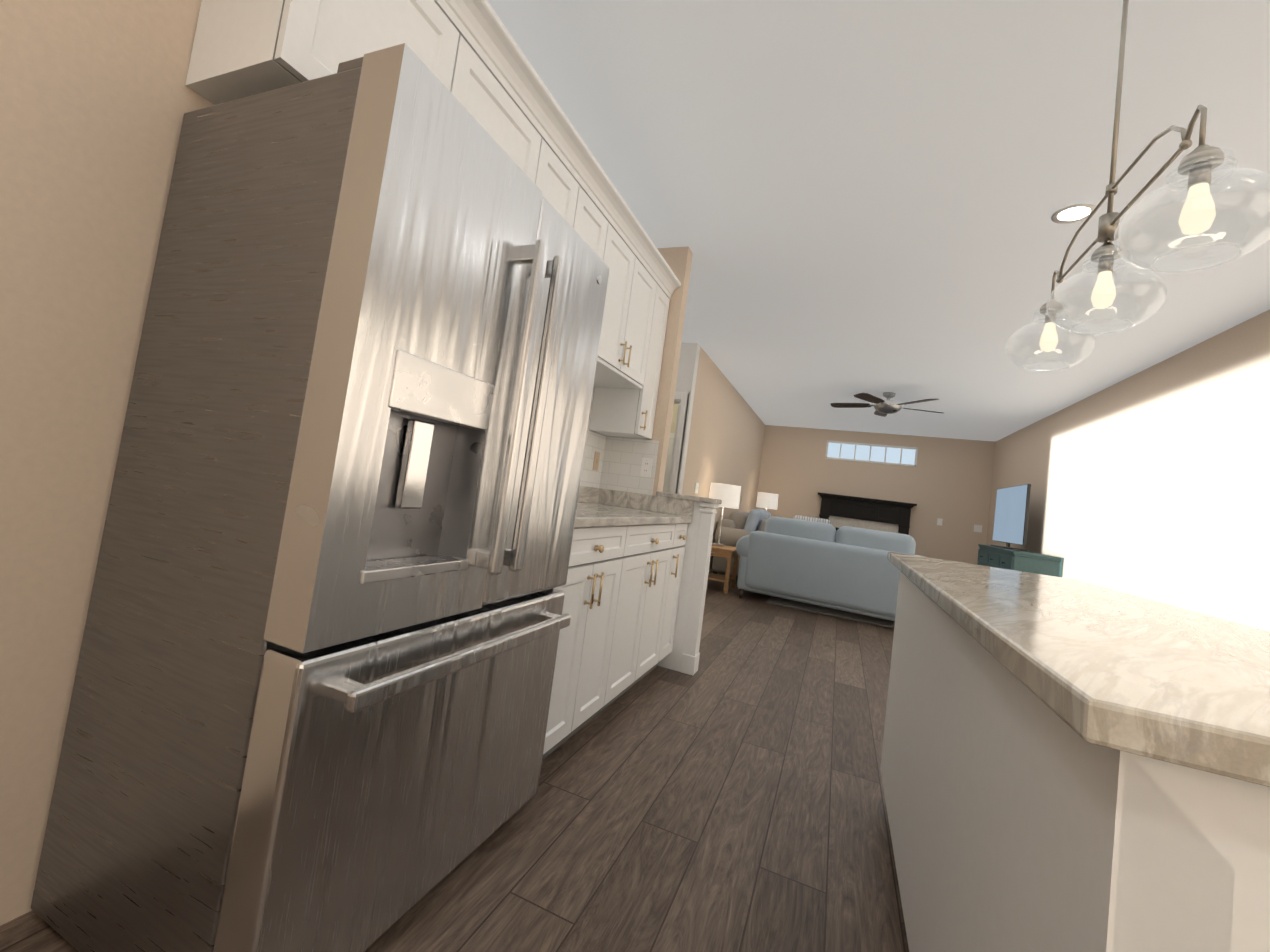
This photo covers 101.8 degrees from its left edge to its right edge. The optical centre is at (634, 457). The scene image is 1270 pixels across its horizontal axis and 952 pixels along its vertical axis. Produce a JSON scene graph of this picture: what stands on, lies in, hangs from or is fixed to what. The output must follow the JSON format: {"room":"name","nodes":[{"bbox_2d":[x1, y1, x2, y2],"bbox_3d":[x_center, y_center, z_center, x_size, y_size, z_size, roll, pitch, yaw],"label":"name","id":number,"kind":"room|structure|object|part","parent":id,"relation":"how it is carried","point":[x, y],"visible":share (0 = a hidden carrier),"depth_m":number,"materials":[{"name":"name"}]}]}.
{"room":"kitchen","nodes":[
{"label":"kitchen","id":0,"kind":"room"},
{"bbox_2d":[0,0,593,925],"bbox_3d":[-1.094,-0.346,1.318,0.100,2.650,4.800,6,-4,22],"label":"wall","id":1,"kind":"structure","parent":0,"point":[98,98],"depth_m":1.06,"materials":[{"name":"beige paint"}]},
{"bbox_2d":[185,0,552,189],"bbox_3d":[-0.684,-1.076,1.555,0.327,0.570,0.893,6,-4,22],"label":"upper cabinet","id":2,"kind":"object","parent":1,"relation":"attached to","point":[472,57],"depth_m":1.25,"materials":[{"name":"white wood"}]},
{"bbox_2d":[541,112,616,263],"bbox_3d":[-0.440,-0.770,2.228,0.327,1.030,0.594,6,-4,22],"label":"upper cabinet","id":3,"kind":"object","parent":1,"relation":"attached to","point":[571,184],"depth_m":2.16,"materials":[{"name":"white wood"}]},
{"bbox_2d":[578,486,601,501],"bbox_3d":[-0.522,0.170,2.677,0.020,0.098,1.552,6,-4,22],"label":"backsplash","id":4,"kind":"structure","parent":1,"relation":"attached to","point":[586,494],"depth_m":3.22,"materials":[{"name":"beige stone"}]},
{"bbox_2d":[580,386,658,494],"bbox_3d":[-0.311,-0.167,2.634,0.380,0.617,1.553,6,-4,22],"label":"tile backsplash","id":5,"kind":"structure","parent":1,"relation":"attached to","point":[620,463],"depth_m":3.32,"materials":[{"name":"white tile"}]},
{"bbox_2d":[593,451,599,470],"bbox_3d":[-0.245,0.024,3.308,0.011,0.120,0.070,6,-4,22],"label":"outlet","id":6,"kind":"object","parent":5,"relation":"attached to","point":[596,461],"visible":1,"depth_m":3.30,"materials":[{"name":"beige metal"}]},
{"bbox_2d":[640,458,652,476],"bbox_3d":[0.072,0.064,3.282,0.070,0.120,0.007,6,-4,22],"label":"outlet","id":7,"kind":"object","parent":5,"relation":"attached to","point":[646,466],"visible":1,"depth_m":3.28,"materials":[{"name":"white plastic"}]},
{"bbox_2d":[594,204,660,387],"bbox_3d":[-0.182,-0.845,2.838,0.327,0.740,0.708,6,-4,22],"label":"upper cabinet","id":8,"kind":"object","parent":1,"relation":"attached to","point":[625,349],"depth_m":2.77,"materials":[{"name":"white wood"}]},
{"bbox_2d":[589,264,672,439],"bbox_3d":[-0.024,-0.651,3.273,0.327,1.030,0.254,6,-4,22],"label":"upper cabinet","id":9,"kind":"object","parent":1,"relation":"attached to","point":[616,412],"depth_m":3.17,"materials":[{"name":"white wood"}]},
{"bbox_2d":[0,573,908,951],"bbox_3d":[0.583,1.450,4.342,6.750,0.100,12.200,6,-4,22],"label":"floor","id":10,"kind":"structure","parent":0,"point":[728,797],"depth_m":1.66,"materials":[{"name":"brown wood"}]},
{"bbox_2d":[31,43,608,951],"bbox_3d":[-0.641,0.154,1.389,0.737,1.785,0.890,6,-4,22],"label":"fridge","id":11,"kind":"object","parent":10,"relation":"on","point":[327,621],"visible":1,"depth_m":1.01,"materials":[{"name":"silver metal"}]},
{"bbox_2d":[542,526,629,759],"bbox_3d":[-0.487,0.672,2.080,0.632,0.885,0.580,6,-4,22],"label":"base cabinet","id":12,"kind":"object","parent":10,"relation":"on","point":[620,588],"depth_m":1.98,"materials":[{"name":"white wood"}]},
{"bbox_2d":[574,502,692,529],"bbox_3d":[-0.237,0.268,2.552,0.657,0.036,1.552,6,-4,22],"label":"countertop","id":13,"kind":"structure","parent":12,"relation":"on","point":[589,515],"depth_m":2.41,"materials":[{"name":"beige stone"}]},
{"bbox_2d":[610,526,677,704],"bbox_3d":[-0.249,0.740,2.677,0.632,0.885,0.714,6,-4,22],"label":"base cabinet","id":14,"kind":"object","parent":10,"relation":"on","point":[650,564],"depth_m":2.55,"materials":[{"name":"white wood"}]},
{"bbox_2d":[662,522,689,658],"bbox_3d":[-0.070,0.791,3.126,0.632,0.885,0.258,6,-4,22],"label":"base cabinet","id":15,"kind":"object","parent":10,"relation":"on","point":[682,530],"depth_m":3.05,"materials":[{"name":"white wood"}]},
{"bbox_2d":[656,491,721,675],"bbox_3d":[0.269,0.756,3.186,0.390,1.050,0.144,6,-4,22],"label":"wall","id":16,"kind":"structure","parent":10,"relation":"on","point":[683,656],"depth_m":3.11,"materials":[{"name":"white paint"}]},
{"bbox_2d":[708,545,738,593],"bbox_3d":[0.968,1.310,6.169,0.460,0.500,0.511,6,-4,22],"label":"side table","id":17,"kind":"object","parent":10,"relation":"on","point":[729,553],"visible":0.48,"depth_m":5.96,"materials":[{"name":"brown wood"}]},
{"bbox_2d":[709,483,740,546],"bbox_3d":[1.051,0.694,6.212,0.370,0.741,0.370,6,-4,22],"label":"lamp","id":18,"kind":"object","parent":17,"relation":"on","point":[728,495],"visible":0.98,"depth_m":6.08,"materials":[{"name":"white fabric"}]},
{"bbox_2d":[712,509,770,575],"bbox_3d":[1.834,1.264,7.631,0.930,0.995,2.110,6,-4,22],"label":"sofa","id":19,"kind":"object","parent":10,"relation":"on","point":[736,526],"visible":0.48,"depth_m":6.83,"materials":[{"name":"beige fabric"}]},
{"bbox_2d":[766,596,894,627],"bbox_3d":[3.040,1.866,6.795,2.140,0.011,3.370,6,-4,22],"label":"rug","id":20,"kind":"object","parent":10,"relation":"on","point":[825,610],"visible":0.21,"depth_m":5.55,"materials":[{"name":"grey fabric"}]},
{"bbox_2d":[793,515,831,524],"bbox_3d":[3.015,1.510,8.943,0.760,0.950,0.786,6,-4,22],"label":"striped armchair","id":21,"kind":"object","parent":20,"relation":"on","point":[813,519],"visible":0.04,"depth_m":9.07,"materials":[{"name":"fabric"}]},
{"bbox_2d":[736,516,924,620],"bbox_3d":[2.206,1.217,5.706,2.050,0.948,0.890,6,-4,26],"label":"sofa","id":22,"kind":"object","parent":10,"relation":"on","point":[850,569],"visible":0.71,"depth_m":5.37,"materials":[{"name":"blue fabric"}]},
{"bbox_2d":[818,492,916,534],"bbox_3d":[4.057,1.434,9.225,1.640,1.430,0.420,6,-4,22],"label":"fireplace","id":23,"kind":"object","parent":10,"relation":"on","point":[838,511],"visible":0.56,"depth_m":9.34,"materials":[{"name":"wood"}]},
{"bbox_2d":[977,544,1063,576],"bbox_3d":[4.728,1.615,6.481,0.495,0.910,1.600,6,-4,22],"label":"console","id":24,"kind":"object","parent":10,"relation":"on","point":[1022,561],"visible":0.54,"depth_m":5.83,"materials":[{"name":"paint"}]},
{"bbox_2d":[991,484,1030,551],"bbox_3d":[4.807,0.765,6.568,0.250,0.800,1.480,6,-4,22],"label":"screen","id":25,"kind":"object","parent":24,"relation":"on","point":[1011,515],"visible":1,"depth_m":6.50,"materials":[{"name":"blue glass"}]},
{"bbox_2d":[880,575,1269,951],"bbox_3d":[0.977,0.806,1.145,0.618,0.885,1.850,6,-4,22],"label":"kitchen island","id":26,"kind":"object","parent":10,"relation":"on","point":[1070,765],"depth_m":0.58,"materials":[{"name":"white wood"}]},
{"bbox_2d":[888,552,1269,795],"bbox_3d":[1.023,0.349,1.190,0.650,0.036,1.930,6,-4,22],"label":"island countertop","id":27,"kind":"structure","parent":26,"relation":"on","point":[1127,676],"depth_m":0.60,"materials":[{"name":"beige stone"}]},
{"bbox_3d":[2.263,1.668,9.216,0.520,0.500,0.531,6,-4,22],"label":"side table","id":28,"kind":"object","parent":10,"relation":"on","visible":0},
{"bbox_2d":[756,492,777,510],"bbox_3d":[2.349,1.032,9.261,0.370,0.781,0.370,6,-4,22],"label":"lamp","id":29,"kind":"object","parent":28,"relation":"on","point":[767,500],"visible":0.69,"depth_m":9.12,"materials":[{"name":"white fabric"}]},
{"bbox_2d":[601,246,692,495],"bbox_3d":[0.007,-0.074,3.392,0.410,2.650,0.100,6,-4,22],"label":"wall","id":30,"kind":"structure","parent":0,"point":[678,260],"depth_m":3.33,"materials":[{"name":"beige paint"}]},
{"bbox_2d":[598,490,693,517],"bbox_3d":[0.063,0.283,3.260,0.637,0.098,0.020,6,-4,22],"label":"backsplash","id":31,"kind":"structure","parent":30,"relation":"attached to","point":[611,497],"depth_m":3.24,"materials":[{"name":"beige stone"}]},
{"bbox_2d":[670,403,679,438],"bbox_3d":[-0.246,0.131,7.258,2.560,2.650,0.100,6,-4,22],"label":"wall","id":32,"kind":"structure","parent":0,"point":[674,418],"depth_m":6.97,"materials":[{"name":"beige paint"}]},
{"bbox_2d":[662,433,674,491],"bbox_3d":[-0.435,0.502,7.200,2.000,1.860,0.067,6,-4,22],"label":"bifold doors","id":33,"kind":"structure","parent":32,"relation":"in","point":[668,463],"depth_m":6.89,"materials":[{"name":"white wood"}]},
{"bbox_2d":[675,342,699,493],"bbox_3d":[-0.729,-0.017,5.887,2.680,2.650,0.120,6,-4,22],"label":"wall","id":34,"kind":"structure","parent":0,"point":[687,367],"depth_m":5.42,"materials":[{"name":"white paint"}]},
{"bbox_2d":[669,392,689,493],"bbox_3d":[-0.049,0.323,5.570,1.108,2.115,0.143,6,-4,22],"label":"trim","id":35,"kind":"structure","parent":34,"relation":"attached to","point":[682,399],"depth_m":5.35,"materials":[{"name":"white wood"}]},
{"bbox_2d":[682,346,764,569],"bbox_3d":[1.420,0.386,7.837,0.120,2.650,5.150,6,-4,22],"label":"wall","id":36,"kind":"structure","parent":0,"point":[726,436],"depth_m":6.84,"materials":[{"name":"beige paint"}]},
{"bbox_2d":[667,405,679,492],"bbox_3d":[0.488,0.460,5.860,0.080,2.000,0.814,6,-4,22],"label":"open door leaf","id":37,"kind":"structure","parent":36,"relation":"in","point":[673,449],"depth_m":5.53,"materials":[{"name":"white wood"}]},
{"bbox_2d":[695,483,698,492],"bbox_3d":[0.714,0.352,5.930,0.013,0.120,0.120,6,-4,22],"label":"switch plate","id":38,"kind":"object","parent":36,"relation":"attached to","point":[696,487],"visible":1,"depth_m":5.92,"materials":[{"name":"white plastic"}]},
{"bbox_2d":[756,425,994,564],"bbox_3d":[4.218,0.857,9.521,4.090,2.650,0.120,6,-4,22],"label":"wall","id":39,"kind":"structure","parent":0,"point":[948,481],"depth_m":9.24,"materials":[{"name":"beige paint"}]},
{"bbox_2d":[825,440,917,466],"bbox_3d":[4.349,-0.075,9.535,1.540,0.350,0.072,6,-4,22],"label":"transom","id":40,"kind":"object","parent":39,"relation":"attached to","point":[876,453],"visible":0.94,"depth_m":9.53,"materials":[{"name":"glass"}]},
{"bbox_2d":[937,518,942,525],"bbox_3d":[5.310,1.123,8.982,0.080,0.120,0.013,6,-4,22],"label":"switch plate","id":41,"kind":"object","parent":39,"relation":"attached to","point":[939,521],"visible":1,"depth_m":8.98,"materials":[{"name":"white plastic"}]},
{"bbox_2d":[974,525,981,532],"bbox_3d":[5.830,1.209,8.764,0.120,0.120,0.013,6,-4,22],"label":"switch plate","id":42,"kind":"object","parent":39,"relation":"attached to","point":[977,528],"visible":1,"depth_m":8.76,"materials":[{"name":"white plastic"}]},
{"bbox_2d":[487,0,1269,441],"bbox_3d":[0.940,-1.272,4.510,6.750,0.100,12.200,6,-4,22],"label":"ceiling","id":43,"kind":"structure","parent":0,"point":[845,200],"depth_m":2.39,"materials":[{"name":"white paint"}]},
{"bbox_2d":[831,392,942,416],"bbox_3d":[3.179,-0.675,6.515,1.329,0.255,1.307,6,-4,22],"label":"fan","id":44,"kind":"object","parent":43,"relation":"hanging from","point":[883,408],"visible":1,"depth_m":6.39,"materials":[{"name":"brown wood"}]},
{"bbox_2d":[1051,203,1096,223],"bbox_3d":[2.134,-1.185,2.508,0.172,0.006,0.172,6,-4,22],"label":"recessed light","id":45,"kind":"object","parent":43,"relation":"in","point":[1074,213],"visible":0.88,"depth_m":2.51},
{"bbox_2d":[1005,0,1269,371],"bbox_3d":[1.178,-0.844,1.259,0.261,1.082,0.961,6,-4,22],"label":"pendant light","id":46,"kind":"object","parent":43,"relation":"hanging from","point":[1109,222],"depth_m":1.13,"materials":[{"name":"clear glass"}]},
{"bbox_3d":[1.248,-0.360,1.555,0.213,0.177,0.213,7,-4,7],"label":"glass globe pendant light","id":47,"kind":"part","parent":46,"relation":"part of","materials":[{"name":"clear glass"}]},
{"bbox_3d":[1.119,-0.396,1.231,0.213,0.177,0.213,7,-4,7],"label":"glass globe pendant light","id":48,"kind":"part","parent":46,"relation":"part of","materials":[{"name":"clear glass"}]},
{"bbox_3d":[0.990,-0.433,0.908,0.213,0.177,0.213,7,-4,7],"label":"glass globe pendant light","id":49,"kind":"part","parent":46,"relation":"part of","materials":[{"name":"clear glass"}]},
{"bbox_2d":[986,309,1269,631],"bbox_3d":[3.822,0.413,3.168,0.100,2.650,12.000,6,-4,22],"label":"wall","id":50,"kind":"structure","parent":0,"point":[1152,482],"depth_m":4.00,"materials":[{"name":"beige paint"}]}
]}

